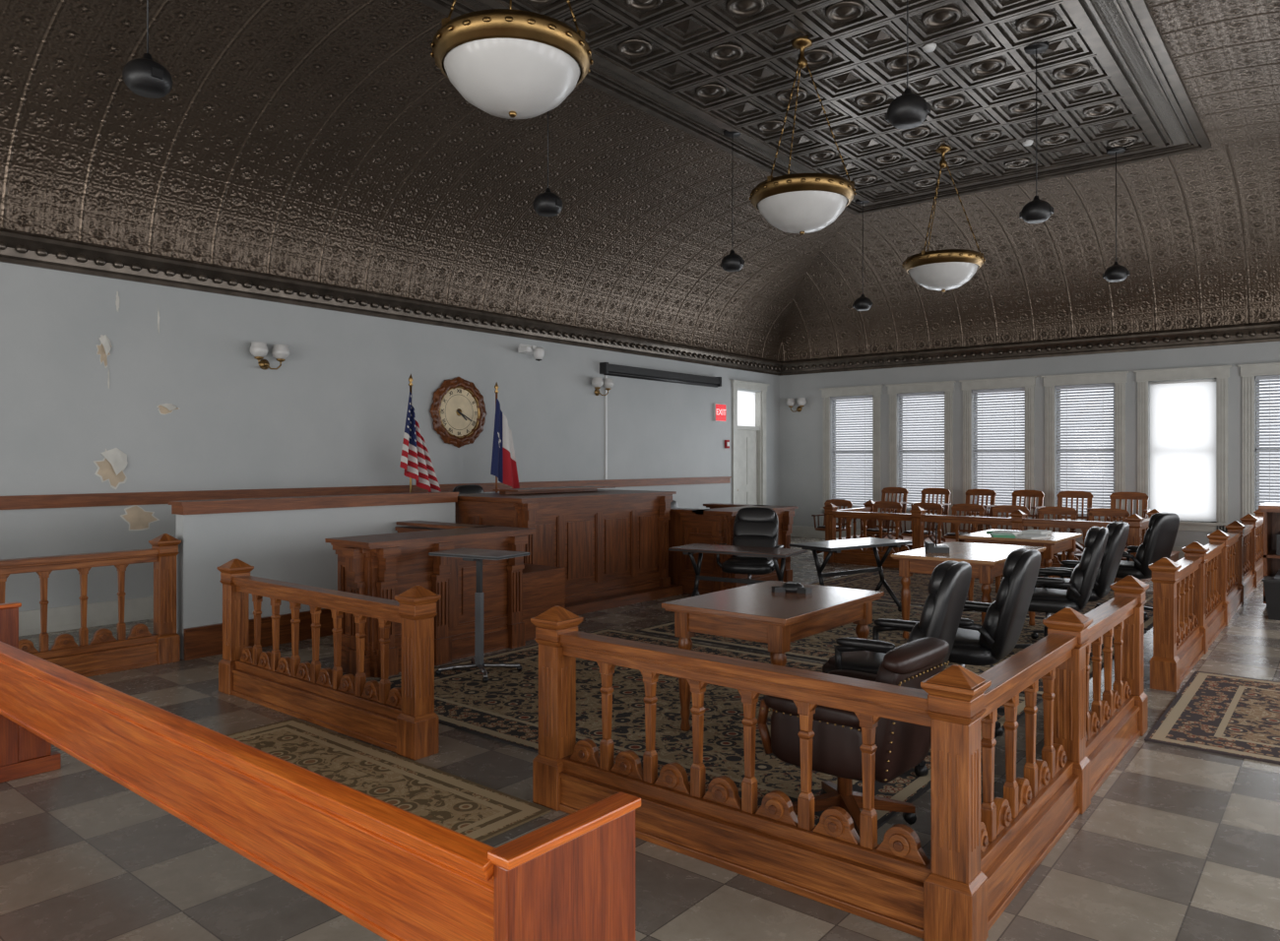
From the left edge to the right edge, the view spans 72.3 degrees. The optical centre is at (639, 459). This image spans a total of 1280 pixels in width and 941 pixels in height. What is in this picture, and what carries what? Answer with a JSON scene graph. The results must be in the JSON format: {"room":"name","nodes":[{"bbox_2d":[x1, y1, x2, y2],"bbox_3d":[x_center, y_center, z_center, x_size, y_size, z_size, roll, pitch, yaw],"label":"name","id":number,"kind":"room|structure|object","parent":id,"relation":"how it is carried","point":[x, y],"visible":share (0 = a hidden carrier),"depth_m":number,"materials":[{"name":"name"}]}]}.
{"room":"courtroom","nodes":[
{"label":"courtroom","id":0,"kind":"room"},
{"bbox_2d":[168,491,458,660],"bbox_3d":[-2.847,0.968,8.083,0.250,1.265,2.770,0,0,39],"label":"wall partition","id":1,"kind":"structure","parent":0,"point":[283,539],"depth_m":7.55,"materials":[{"name":"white paint"}]},
{"bbox_2d":[0,261,779,611],"bbox_3d":[-3.589,-0.275,10.670,0.250,3.750,20.400,0,0,39],"label":"wall","id":2,"kind":"structure","parent":0,"point":[333,414],"depth_m":9.66,"materials":[{"name":"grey paint"}]},
{"bbox_2d":[18,596,153,637],"bbox_3d":[-3.997,1.490,9.944,0.035,0.220,18.360,0,0,39],"label":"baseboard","id":3,"kind":"structure","parent":2,"relation":"attached to","point":[62,618],"depth_m":8.37,"materials":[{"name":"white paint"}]},
{"bbox_2d":[96,334,112,368],"bbox_3d":[-5.180,-1.050,8.483,0.045,0.327,0.140,0,0,39],"label":"peeling paint patch","id":4,"kind":"object","parent":2,"relation":"attached to","point":[103,350],"visible":1,"depth_m":8.49,"materials":[{"name":"paint"}]},
{"bbox_2d":[93,448,127,489],"bbox_3d":[-5.143,0.088,8.529,0.045,0.412,0.313,0,0,39],"label":"peeling paint patch","id":5,"kind":"object","parent":2,"relation":"attached to","point":[111,468],"visible":1,"depth_m":8.55,"materials":[{"name":"paint"}]},
{"bbox_2d":[115,291,119,311],"bbox_3d":[-5.120,-1.550,8.589,0.004,0.210,0.036,0,0,39],"label":"peeling paint patch","id":6,"kind":"object","parent":2,"relation":"attached to","point":[117,296],"visible":1,"depth_m":8.59,"materials":[{"name":"white paint"}]},
{"bbox_2d":[120,505,159,530],"bbox_3d":[-4.990,0.577,8.749,0.004,0.262,0.377,0,0,39],"label":"peeling paint patch","id":7,"kind":"object","parent":2,"relation":"attached to","point":[138,519],"visible":1,"depth_m":8.73,"materials":[{"name":"paint"}]},
{"bbox_2d":[157,311,159,332],"bbox_3d":[-4.879,-1.425,8.884,0.004,0.308,0.023,0,0,39],"label":"peeling paint patch","id":8,"kind":"object","parent":2,"relation":"attached to","point":[158,311],"visible":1,"depth_m":8.88,"materials":[{"name":"white paint"}]},
{"bbox_2d":[156,403,180,414],"bbox_3d":[-4.804,-0.516,8.944,0.045,0.117,0.228,0,0,39],"label":"peeling paint patch","id":9,"kind":"object","parent":2,"relation":"attached to","point":[164,409],"visible":1,"depth_m":8.93,"materials":[{"name":"paint"}]},
{"bbox_2d":[250,341,289,370],"bbox_3d":[-4.094,-1.138,9.675,0.224,0.274,0.440,0,0,39],"label":"wall sconce","id":10,"kind":"object","parent":2,"relation":"attached to","point":[259,350],"visible":1,"depth_m":9.67,"materials":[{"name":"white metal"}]},
{"bbox_2d":[0,476,731,510],"bbox_3d":[-4.022,0.388,9.894,0.060,0.125,18.250,0,0,39],"label":"chair rail","id":11,"kind":"object","parent":2,"relation":"attached to","point":[16,502],"visible":0.94,"depth_m":9.66,"materials":[{"name":"brown wood"}]},
{"bbox_2d":[429,377,486,447],"bbox_3d":[-2.438,-0.640,11.821,0.075,0.969,0.969,0,0,39],"label":"wall clock","id":12,"kind":"object","parent":2,"relation":"attached to","point":[458,413],"visible":1,"depth_m":11.80,"materials":[{"name":"brown wood"}]},
{"bbox_2d":[517,343,544,361],"bbox_3d":[-1.586,-1.558,12.706,0.279,0.245,0.369,0,0,39],"label":"security camera","id":13,"kind":"object","parent":2,"relation":"attached to","point":[539,352],"visible":1,"depth_m":12.69,"materials":[{"name":"white plastic"}]},
{"bbox_2d":[591,377,613,395],"bbox_3d":[-0.605,-1.158,13.952,0.224,0.274,0.440,0,0,39],"label":"wall sconce","id":14,"kind":"object","parent":2,"relation":"attached to","point":[597,382],"visible":1,"depth_m":13.95,"materials":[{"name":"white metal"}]},
{"bbox_2d":[604,376,607,479],"bbox_3d":[-0.550,-0.520,14.178,0.024,1.680,0.040,0,0,39],"label":"cable conduit","id":15,"kind":"object","parent":2,"relation":"attached to","point":[606,391],"visible":1,"depth_m":14.17,"materials":[{"name":"white plastic"}]},
{"bbox_2d":[0,227,1279,376],"bbox_3d":[0.949,-1.925,7.097,11.300,0.310,20.200,0,0,39],"label":"crown molding","id":16,"kind":"structure","parent":2,"relation":"attached to","point":[17,247],"depth_m":12.24,"materials":[{"name":"metal"}]},
{"bbox_2d":[599,362,721,387],"bbox_3d":[0.449,-1.460,15.312,0.139,0.200,3.300,0,0,39],"label":"screen housing","id":17,"kind":"object","parent":2,"relation":"attached to","point":[606,368],"visible":1,"depth_m":15.06,"materials":[{"name":"black plastic"}]},
{"bbox_2d":[713,403,725,421],"bbox_3d":[1.524,-0.895,16.694,0.059,0.330,0.360,0,0,39],"label":"exit sign","id":18,"kind":"object","parent":2,"relation":"attached to","point":[719,409],"visible":1,"depth_m":16.63,"materials":[{"name":"red plastic"}]},
{"bbox_2d":[724,440,729,447],"bbox_3d":[1.682,-0.300,16.887,0.059,0.160,0.100,0,0,39],"label":"fire alarm","id":19,"kind":"object","parent":2,"relation":"attached to","point":[727,442],"visible":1,"depth_m":16.86,"materials":[{"name":"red plastic"}]},
{"bbox_2d":[730,380,769,505],"bbox_3d":[2.118,0.025,17.596,0.320,3.150,1.330,0,0,39],"label":"door","id":20,"kind":"structure","parent":2,"relation":"in","point":[748,409],"depth_m":17.67,"materials":[{"name":"white paint"}]},
{"bbox_2d":[0,0,1279,361],"bbox_3d":[0.949,-2.970,7.097,11.300,1.900,20.200,0,0,39],"label":"ceiling","id":21,"kind":"structure","parent":0,"point":[320,141],"depth_m":9.95,"materials":[{"name":"metal"}]},
{"bbox_2d":[122,0,172,98],"bbox_3d":[-3.011,-3.083,5.359,0.270,1.675,0.270,0,0,-12],"label":"speaker","id":22,"kind":"object","parent":21,"relation":"hanging from","point":[145,77],"visible":1,"depth_m":5.28},
{"bbox_2d":[430,0,593,119],"bbox_3d":[-0.780,-3.010,5.372,0.986,1.820,0.986,0,0,39],"label":"bowl light","id":23,"kind":"object","parent":21,"relation":"hanging from","point":[509,63],"visible":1,"depth_m":5.09,"materials":[{"name":"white glass"}]},
{"bbox_2d":[532,111,562,216],"bbox_3d":[-0.843,-3.083,8.017,0.270,1.675,0.270,0,0,-12],"label":"speaker","id":24,"kind":"object","parent":21,"relation":"hanging from","point":[546,204],"visible":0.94,"depth_m":7.93},
{"bbox_2d":[723,129,740,137],"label":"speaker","id":25,"kind":"object","parent":21,"relation":"hanging from","point":[733,134],"depth_m":10.39},
{"bbox_2d":[720,250,744,271],"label":"speaker","id":26,"kind":"object","parent":21,"relation":"hanging from","point":[732,261],"depth_m":10.30},
{"bbox_2d":[749,35,856,235],"bbox_3d":[1.514,-3.010,8.185,0.986,1.820,0.986,0,0,39],"label":"bowl light","id":27,"kind":"object","parent":21,"relation":"hanging from","point":[801,204],"visible":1,"depth_m":7.93,"materials":[{"name":"white glass"}]},
{"bbox_2d":[852,198,872,311],"bbox_3d":[3.341,-3.083,13.147,0.270,1.675,0.270,0,0,-12],"label":"speaker","id":28,"kind":"object","parent":21,"relation":"hanging from","point":[863,303],"visible":1,"depth_m":13.10},
{"bbox_2d":[885,0,930,128],"bbox_3d":[1.792,-3.083,5.868,0.270,1.675,0.270,0,0,-12],"label":"speaker","id":29,"kind":"object","parent":21,"relation":"hanging from","point":[909,110],"visible":1,"depth_m":5.79},
{"bbox_2d":[922,42,936,52],"bbox_3d":[2.717,-3.875,8.236,0.130,0.050,0.128,0,0,39],"label":"smoke detector","id":30,"kind":"object","parent":21,"relation":"attached to","point":[929,47],"visible":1,"depth_m":8.21,"materials":[{"name":"white plastic"}]},
{"bbox_2d":[901,144,985,292],"bbox_3d":[3.802,-3.010,10.991,0.986,1.820,0.986,0,0,39],"label":"bowl light","id":31,"kind":"object","parent":21,"relation":"hanging from","point":[944,270],"visible":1,"depth_m":10.73,"materials":[{"name":"white glass"}]},
{"bbox_2d":[1022,139,1033,146],"bbox_3d":[4.740,-3.875,10.716,0.130,0.050,0.128,0,0,39],"label":"smoke detector","id":32,"kind":"object","parent":21,"relation":"attached to","point":[1027,143],"visible":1,"depth_m":10.68,"materials":[{"name":"white plastic"}]},
{"bbox_2d":[1019,41,1053,223],"bbox_3d":[3.732,-3.083,8.247,0.270,1.675,0.270,0,0,-12],"label":"speaker","id":33,"kind":"object","parent":21,"relation":"hanging from","point":[1037,211],"visible":0.98,"depth_m":8.19},
{"bbox_2d":[1102,146,1129,282],"bbox_3d":[5.976,-3.083,10.998,0.270,1.675,0.270,0,0,-12],"label":"speaker","id":34,"kind":"object","parent":21,"relation":"hanging from","point":[1116,273],"visible":1,"depth_m":10.95},
{"bbox_2d":[0,536,1279,940],"bbox_3d":[0.949,1.660,7.097,11.700,0.120,20.600,0,0,39],"label":"floor","id":35,"kind":"structure","parent":0,"point":[1176,844],"depth_m":3.54,"materials":[{"name":"tile"}]},
{"bbox_2d":[0,533,181,677],"bbox_3d":[-4.646,1.093,5.854,0.175,1.015,2.975,0,0,39],"label":"railing","id":36,"kind":"object","parent":35,"relation":"on","point":[104,654],"visible":0.91,"depth_m":6.62,"materials":[{"name":"brown wood"}]},
{"bbox_2d":[0,601,640,940],"bbox_3d":[-1.649,1.160,3.061,4.079,0.880,0.580,0,0,39],"label":"pew","id":37,"kind":"object","parent":35,"relation":"on","point":[397,873],"visible":1,"depth_m":2.04,"materials":[{"name":"orange wood"}]},
{"bbox_2d":[217,558,441,761],"bbox_3d":[-2.003,1.143,5.415,2.225,0.915,0.175,0,0,39],"label":"railing","id":38,"kind":"object","parent":35,"relation":"on","point":[404,722],"visible":1,"depth_m":5.22,"materials":[{"name":"brown wood"}]},
{"bbox_2d":[226,718,551,841],"bbox_3d":[-1.606,1.595,4.265,2.220,0.010,1.080,0,0,39],"label":"runner rug","id":39,"kind":"object","parent":35,"relation":"on","point":[479,812],"visible":0.39,"depth_m":4.35,"materials":[{"name":"beige carpet"}]},
{"bbox_2d":[324,520,565,678],"bbox_3d":[-1.920,1.100,7.673,1.685,1.000,2.215,0,0,39],"label":"desk","id":40,"kind":"object","parent":35,"relation":"on","point":[515,592],"visible":0.77,"depth_m":7.02,"materials":[{"name":"brown wood"}]},
{"bbox_2d":[454,486,683,615],"bbox_3d":[-0.850,0.963,9.923,1.460,1.275,2.515,0,0,39],"label":"bench","id":41,"kind":"object","parent":35,"relation":"on","point":[611,545],"visible":0.68,"depth_m":9.54,"materials":[{"name":"brown wood"}]},
{"bbox_2d":[670,500,678,508],"bbox_3d":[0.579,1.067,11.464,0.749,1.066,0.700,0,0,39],"label":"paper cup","id":42,"kind":"object","parent":35,"relation":"on","point":[673,504],"visible":0.02,"depth_m":11.68,"materials":[{"name":"white paper"}]},
{"bbox_2d":[377,629,1043,829],"bbox_3d":[0.286,1.595,5.928,3.850,0.010,2.850,0,0,39],"label":"oriental rug","id":43,"kind":"object","parent":35,"relation":"on","point":[504,709],"visible":0.44,"depth_m":5.45,"materials":[{"name":"carpet"}]},
{"bbox_2d":[428,548,530,683],"bbox_3d":[-1.196,1.139,6.524,0.650,0.900,0.444,0,0,29],"label":"side table","id":44,"kind":"object","parent":43,"relation":"on","point":[468,554],"visible":1,"depth_m":6.50,"materials":[{"name":"grey metal"}]},
{"bbox_2d":[661,580,884,731],"bbox_3d":[0.838,1.215,5.355,0.830,0.750,1.240,0,0,39],"label":"table","id":45,"kind":"object","parent":43,"relation":"on","point":[754,612],"visible":0.72,"depth_m":5.08,"materials":[{"name":"brown wood"}]},
{"bbox_2d":[771,581,812,594],"bbox_3d":[0.981,0.811,5.611,0.255,0.058,0.221,0,0,19],"label":"phone","id":46,"kind":"object","parent":45,"relation":"on","point":[790,587],"visible":1,"depth_m":5.54,"materials":[{"name":"black plastic"}]},
{"bbox_2d":[757,637,949,836],"bbox_3d":[0.936,1.173,3.776,0.659,0.834,0.632,0,0,41],"label":"leather armchair","id":47,"kind":"object","parent":43,"relation":"on","point":[837,740],"visible":0.57,"depth_m":3.57,"materials":[{"name":"brown leather"}]},
{"bbox_2d":[821,560,971,776],"bbox_3d":[1.341,1.057,4.656,0.749,1.066,0.700,0,0,32],"label":"office chair","id":48,"kind":"object","parent":43,"relation":"on","point":[950,580],"visible":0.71,"depth_m":4.40,"materials":[{"name":"black leather"}]},
{"bbox_2d":[906,548,1041,736],"bbox_3d":[1.993,1.057,5.296,0.749,1.066,0.700,0,0,35],"label":"office chair","id":49,"kind":"object","parent":43,"relation":"on","point":[988,644],"visible":0.59,"depth_m":5.01,"materials":[{"name":"black leather"}]},
{"bbox_2d":[668,503,798,594],"bbox_3d":[1.027,1.100,11.057,1.335,1.000,1.585,0,0,39],"label":"wooden desk","id":50,"kind":"object","parent":35,"relation":"on","point":[714,525],"visible":0.52,"depth_m":10.53,"materials":[{"name":"brown wood"}]},
{"bbox_2d":[811,499,852,554],"bbox_3d":[3.249,1.140,14.818,0.565,0.920,0.529,0,0,39],"label":"chair","id":51,"kind":"object","parent":35,"relation":"on","point":[837,502],"visible":0.43,"depth_m":14.90,"materials":[{"name":"brown wood"}]},
{"bbox_2d":[530,576,1149,940],"bbox_3d":[1.253,1.143,4.637,2.035,0.915,3.085,0,0,39],"label":"railing","id":52,"kind":"object","parent":35,"relation":"on","point":[983,856],"visible":1,"depth_m":3.42,"materials":[{"name":"brown wood"}]},
{"bbox_2d":[860,501,902,549],"bbox_3d":[3.886,1.140,14.168,0.529,0.920,0.565,0,0,-44],"label":"chair","id":53,"kind":"object","parent":35,"relation":"on","point":[889,505],"visible":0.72,"depth_m":14.22,"materials":[{"name":"brown wood"}]},
{"bbox_2d":[635,601,1147,697],"bbox_3d":[2.334,1.595,8.162,3.700,0.010,3.000,0,0,39],"label":"oriental rug","id":54,"kind":"object","parent":35,"relation":"on","point":[821,646],"visible":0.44,"depth_m":7.84,"materials":[{"name":"carpet"}]},
{"bbox_2d":[668,543,807,596],"bbox_3d":[0.939,1.224,8.461,1.208,0.730,0.562,0,0,31],"label":"folding table","id":55,"kind":"object","parent":54,"relation":"on","point":[772,553],"visible":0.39,"depth_m":8.42,"materials":[{"name":"brown wood"}]},
{"bbox_2d":[715,507,783,585],"bbox_3d":[1.185,1.057,9.389,0.700,1.066,0.749,0,0,19],"label":"office chair","id":56,"kind":"object","parent":54,"relation":"on","point":[758,527],"visible":0.7,"depth_m":9.52,"materials":[{"name":"black leather"}]},
{"bbox_2d":[789,537,912,611],"bbox_3d":[2.202,1.224,9.108,1.258,0.730,0.562,0,0,-36],"label":"folding table","id":57,"kind":"object","parent":54,"relation":"on","point":[830,546],"visible":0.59,"depth_m":9.05,"materials":[{"name":"grey laminate"}]},
{"bbox_2d":[891,541,1045,639],"bbox_3d":[3.067,1.215,8.112,0.900,0.750,1.550,0,0,39],"label":"table","id":58,"kind":"object","parent":54,"relation":"on","point":[987,561],"visible":0.55,"depth_m":7.75,"materials":[{"name":"brown wood"}]},
{"bbox_2d":[924,522,949,553],"bbox_3d":[2.707,0.708,7.987,0.180,0.263,0.200,0,0,9],"label":"desk phone","id":59,"kind":"object","parent":58,"relation":"on","point":[929,546],"visible":1,"depth_m":7.90,"materials":[{"name":"black plastic"}]},
{"bbox_2d":[1010,526,1108,653],"bbox_3d":[3.308,1.057,6.988,0.749,1.066,0.700,0,0,31],"label":"office chair","id":60,"kind":"object","parent":54,"relation":"on","point":[1076,597],"visible":0.72,"depth_m":6.71,"materials":[{"name":"black leather"}]},
{"bbox_2d":[1030,521,1129,649],"bbox_3d":[3.780,1.057,7.566,0.749,1.066,0.700,0,0,37],"label":"office chair","id":61,"kind":"object","parent":54,"relation":"on","point":[1118,532],"visible":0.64,"depth_m":7.27,"materials":[{"name":"black leather"}]},
{"bbox_2d":[899,502,943,537],"bbox_3d":[4.397,1.140,13.751,0.529,0.920,0.565,0,0,-45],"label":"chair","id":62,"kind":"object","parent":35,"relation":"on","point":[925,505],"visible":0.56,"depth_m":13.80,"materials":[{"name":"brown wood"}]},
{"bbox_2d":[941,504,985,542],"bbox_3d":[4.907,1.140,13.336,0.565,0.920,0.529,0,0,41],"label":"chair","id":63,"kind":"object","parent":35,"relation":"on","point":[970,508],"visible":0.41,"depth_m":13.46,"materials":[{"name":"brown wood"}]},
{"bbox_2d":[808,569,1152,630],"bbox_3d":[4.121,1.595,10.511,3.900,0.010,2.700,0,0,39],"label":"oriental rug","id":64,"kind":"object","parent":35,"relation":"on","point":[919,585],"visible":0.22,"depth_m":10.93,"materials":[{"name":"carpet"}]},
{"bbox_2d":[959,529,1082,601],"bbox_3d":[4.278,1.215,9.834,1.000,0.750,1.150,0,0,39],"label":"table","id":65,"kind":"object","parent":64,"relation":"on","point":[1056,543],"visible":0.42,"depth_m":9.52,"materials":[{"name":"brown wood"}]},
{"bbox_2d":[986,529,1051,539],"bbox_3d":[4.184,0.819,9.719,0.735,0.042,0.876,0,0,39],"label":"paper stack","id":66,"kind":"object","parent":65,"relation":"on","point":[1029,534],"visible":1,"depth_m":9.68,"materials":[{"name":"white paper"}]},
{"bbox_2d":[1094,512,1179,620],"bbox_3d":[5.016,1.057,8.926,0.700,1.066,0.749,0,0,-36],"label":"office chair","id":67,"kind":"object","parent":64,"relation":"on","point":[1159,540],"visible":0.66,"depth_m":8.64,"materials":[{"name":"black leather"}]},
{"bbox_2d":[823,500,1161,583],"bbox_3d":[5.065,1.143,12.935,4.375,0.915,1.625,0,0,39],"label":"railing","id":68,"kind":"object","parent":35,"relation":"on","point":[1138,526],"visible":0.41,"depth_m":12.76,"materials":[{"name":"brown wood"}]},
{"bbox_2d":[985,505,1028,530],"bbox_3d":[5.415,1.140,12.922,0.565,0.920,0.529,0,0,34],"label":"chair","id":69,"kind":"object","parent":35,"relation":"on","point":[1007,509],"visible":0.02,"depth_m":13.12,"materials":[{"name":"brown wood"}]},
{"bbox_2d":[835,534,1180,562],"bbox_3d":[5.818,1.505,14.475,5.120,0.190,1.610,0,0,39],"label":"platform","id":70,"kind":"object","parent":35,"relation":"on","point":[1175,554],"visible":0.14,"depth_m":13.87,"materials":[{"name":"brown wood"}]},
{"bbox_2d":[873,487,908,539],"bbox_3d":[4.390,0.949,15.499,0.529,0.920,0.565,0,0,-45],"label":"chair","id":71,"kind":"object","parent":70,"relation":"on","point":[897,490],"visible":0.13,"depth_m":15.57,"materials":[{"name":"brown wood"}]},
{"bbox_2d":[908,488,951,543],"bbox_3d":[4.972,0.949,15.025,0.565,0.920,0.529,0,0,43],"label":"chair","id":72,"kind":"object","parent":70,"relation":"on","point":[934,491],"visible":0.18,"depth_m":15.11,"materials":[{"name":"brown wood"}]},
{"bbox_2d":[953,488,996,542],"bbox_3d":[5.556,0.949,14.548,0.529,0.920,0.565,0,0,-44],"label":"chair","id":73,"kind":"object","parent":70,"relation":"on","point":[975,492],"visible":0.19,"depth_m":14.63,"materials":[{"name":"brown wood"}]},
{"bbox_2d":[1003,489,1045,518],"bbox_3d":[6.138,0.949,14.073,0.529,0.920,0.565,0,0,-45],"label":"chair","id":74,"kind":"object","parent":70,"relation":"on","point":[1021,493],"visible":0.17,"depth_m":14.18,"materials":[{"name":"brown wood"}]},
{"bbox_2d":[1052,490,1094,552],"bbox_3d":[6.716,0.949,13.602,0.565,0.920,0.529,0,0,35],"label":"chair","id":75,"kind":"object","parent":70,"relation":"on","point":[1067,494],"visible":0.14,"depth_m":13.73,"materials":[{"name":"brown wood"}]},
{"bbox_2d":[1106,492,1150,548],"bbox_3d":[7.300,0.949,13.127,0.565,0.920,0.529,0,0,36],"label":"chair","id":76,"kind":"object","parent":70,"relation":"on","point":[1131,496],"visible":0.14,"depth_m":13.27,"materials":[{"name":"brown wood"}]},
{"bbox_2d":[1032,506,1077,556],"bbox_3d":[5.926,1.140,12.505,0.565,0.920,0.529,0,0,33],"label":"chair","id":77,"kind":"object","parent":35,"relation":"on","point":[1051,510],"visible":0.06,"depth_m":12.67,"materials":[{"name":"brown wood"}]},
{"bbox_2d":[1088,508,1129,546],"bbox_3d":[6.438,1.140,12.088,0.565,0.920,0.529,0,0,34],"label":"chair","id":78,"kind":"object","parent":35,"relation":"on","point":[1100,512],"visible":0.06,"depth_m":12.28,"materials":[{"name":"brown wood"}]},
{"bbox_2d":[1148,509,1263,692],"bbox_3d":[6.274,1.143,9.323,0.175,0.915,8.395,0,0,39],"label":"railing","id":79,"kind":"object","parent":35,"relation":"on","point":[1195,596],"visible":0.96,"depth_m":7.24,"materials":[{"name":"brown wood"}]},
{"bbox_2d":[1144,671,1279,765],"bbox_3d":[4.387,1.595,5.087,2.230,0.010,2.070,0,0,39],"label":"oriental rug","id":80,"kind":"object","parent":35,"relation":"on","point":[1239,717],"visible":1,"depth_m":5.37,"materials":[{"name":"carpet"}]},
{"bbox_2d":[1258,502,1279,608],"bbox_3d":[7.180,1.015,9.500,0.720,1.170,0.880,0,0,39],"label":"equipment cart","id":81,"kind":"object","parent":35,"relation":"on","point":[1271,511],"visible":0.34,"depth_m":9.59,"materials":[{"name":"brown wood"}]},
{"bbox_2d":[1262,576,1279,620],"bbox_3d":[6.463,1.390,8.794,0.340,0.420,0.340,0,0,39],"label":"waste bin","id":82,"kind":"object","parent":35,"relation":"on","point":[1271,585],"visible":1,"depth_m":8.74,"materials":[{"name":"black plastic"}]},
{"bbox_3d":[-2.029,1.490,10.946,1.620,0.220,2.200,0,0,39],"label":"platform","id":83,"kind":"object","parent":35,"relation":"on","visible":0},
{"bbox_2d":[399,374,441,492],"bbox_3d":[-2.701,0.165,10.765,0.286,2.429,0.610,0,0,39],"label":"flag","id":84,"kind":"object","parent":83,"relation":"on","point":[416,461],"visible":0.95,"depth_m":10.65,"materials":[{"name":"multicoloured fabric"}]},
{"bbox_2d":[452,484,483,494],"bbox_3d":[-1.911,0.846,10.785,0.749,1.066,0.700,0,0,39],"label":"office chair","id":85,"kind":"object","parent":83,"relation":"on","point":[470,488],"visible":0.1,"depth_m":10.89,"materials":[{"name":"black leather"}]},
{"bbox_2d":[490,382,519,493],"bbox_3d":[-1.816,0.174,11.617,0.280,2.409,0.510,0,0,39],"label":"flag","id":86,"kind":"object","parent":83,"relation":"on","point":[503,460],"visible":0.91,"depth_m":11.58,"materials":[{"name":"multicoloured fabric"}]},
{"bbox_2d":[779,341,1279,546],"bbox_3d":[7.412,-0.275,15.021,11.700,3.750,0.250,0,0,39],"label":"wall","id":87,"kind":"structure","parent":0,"point":[801,432],"depth_m":15.87,"materials":[{"name":"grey paint"}]},
{"bbox_2d":[786,397,806,412],"bbox_3d":[3.240,-1.128,18.117,0.440,0.274,0.224,0,0,39],"label":"wall sconce","id":88,"kind":"object","parent":87,"relation":"attached to","point":[801,402],"visible":1,"depth_m":18.10,"materials":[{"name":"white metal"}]},
{"bbox_2d":[819,384,883,528],"bbox_3d":[4.239,-0.035,17.499,1.330,2.830,0.260,0,0,39],"label":"window","id":89,"kind":"structure","parent":87,"relation":"in","point":[875,390],"depth_m":17.40,"materials":[{"name":"white paint"}]},
{"bbox_2d":[831,395,872,508],"bbox_3d":[4.241,-0.145,17.502,0.910,2.240,0.055,0,0,39],"label":"window blind","id":90,"kind":"object","parent":89,"relation":"attached to","point":[850,400],"visible":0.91,"depth_m":17.50,"materials":[{"name":"white plastic"}]},
{"bbox_2d":[885,381,956,534],"bbox_3d":[5.332,-0.035,16.608,1.330,2.830,0.260,0,0,39],"label":"window","id":91,"kind":"structure","parent":87,"relation":"in","point":[947,387],"depth_m":16.45,"materials":[{"name":"white paint"}]},
{"bbox_2d":[897,391,944,511],"bbox_3d":[5.334,-0.145,16.610,0.910,2.240,0.055,0,0,39],"label":"window blind","id":92,"kind":"object","parent":91,"relation":"attached to","point":[919,468],"visible":0.84,"depth_m":16.62,"materials":[{"name":"white plastic"}]},
{"bbox_2d":[790,525,1184,560],"bbox_3d":[7.323,1.490,14.913,11.240,0.220,0.030,0,0,39],"label":"baseboard","id":93,"kind":"structure","parent":87,"relation":"attached to","point":[803,532],"depth_m":17.90,"materials":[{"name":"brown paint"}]},
{"bbox_2d":[959,376,1037,533],"bbox_3d":[6.432,-0.035,15.710,1.330,2.830,0.260,0,0,39],"label":"window","id":94,"kind":"structure","parent":87,"relation":"in","point":[1029,383],"depth_m":15.60,"materials":[{"name":"white paint"}]},
{"bbox_2d":[972,387,1024,514],"bbox_3d":[6.434,-0.145,15.713,0.910,2.240,0.055,0,0,39],"label":"window blind","id":95,"kind":"object","parent":94,"relation":"attached to","point":[1001,444],"visible":0.79,"depth_m":15.70,"materials":[{"name":"white plastic"}]},
{"bbox_2d":[1040,371,1128,532],"bbox_3d":[7.525,-0.035,14.819,1.330,2.830,0.260,0,0,39],"label":"window","id":96,"kind":"structure","parent":87,"relation":"in","point":[1119,378],"depth_m":14.75,"materials":[{"name":"white paint"}]},
{"bbox_2d":[1055,383,1114,518],"bbox_3d":[7.527,-0.145,14.822,0.910,2.240,0.055,0,0,39],"label":"window blind","id":97,"kind":"object","parent":96,"relation":"attached to","point":[1107,476],"visible":0.92,"depth_m":14.81,"materials":[{"name":"white plastic"}]},
{"bbox_2d":[1133,365,1231,533],"bbox_3d":[8.617,-0.035,13.928,1.330,2.830,0.260,0,0,39],"label":"window","id":98,"kind":"structure","parent":87,"relation":"in","point":[1221,373],"depth_m":13.71,"materials":[{"name":"white paint"}]},
{"bbox_2d":[1149,379,1215,521],"bbox_3d":[8.624,-0.146,13.936,0.910,2.232,0.044,0,0,39],"label":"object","id":99,"kind":"structure","parent":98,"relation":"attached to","point":[1183,413],"depth_m":13.91,"materials":[{"name":"white fabric"}]},
{"bbox_2d":[1237,362,1279,516],"bbox_3d":[9.710,-0.035,13.037,1.330,2.830,0.260,0,0,39],"label":"window","id":100,"kind":"structure","parent":87,"relation":"in","point":[1248,371],"depth_m":13.31,"materials":[{"name":"white paint"}]},
{"bbox_2d":[1255,375,1279,509],"bbox_3d":[9.712,-0.145,13.040,0.910,2.240,0.055,0,0,39],"label":"window blind","id":101,"kind":"object","parent":100,"relation":"attached to","point":[1269,467],"visible":0.88,"depth_m":13.23,"materials":[{"name":"white plastic"}]}
]}

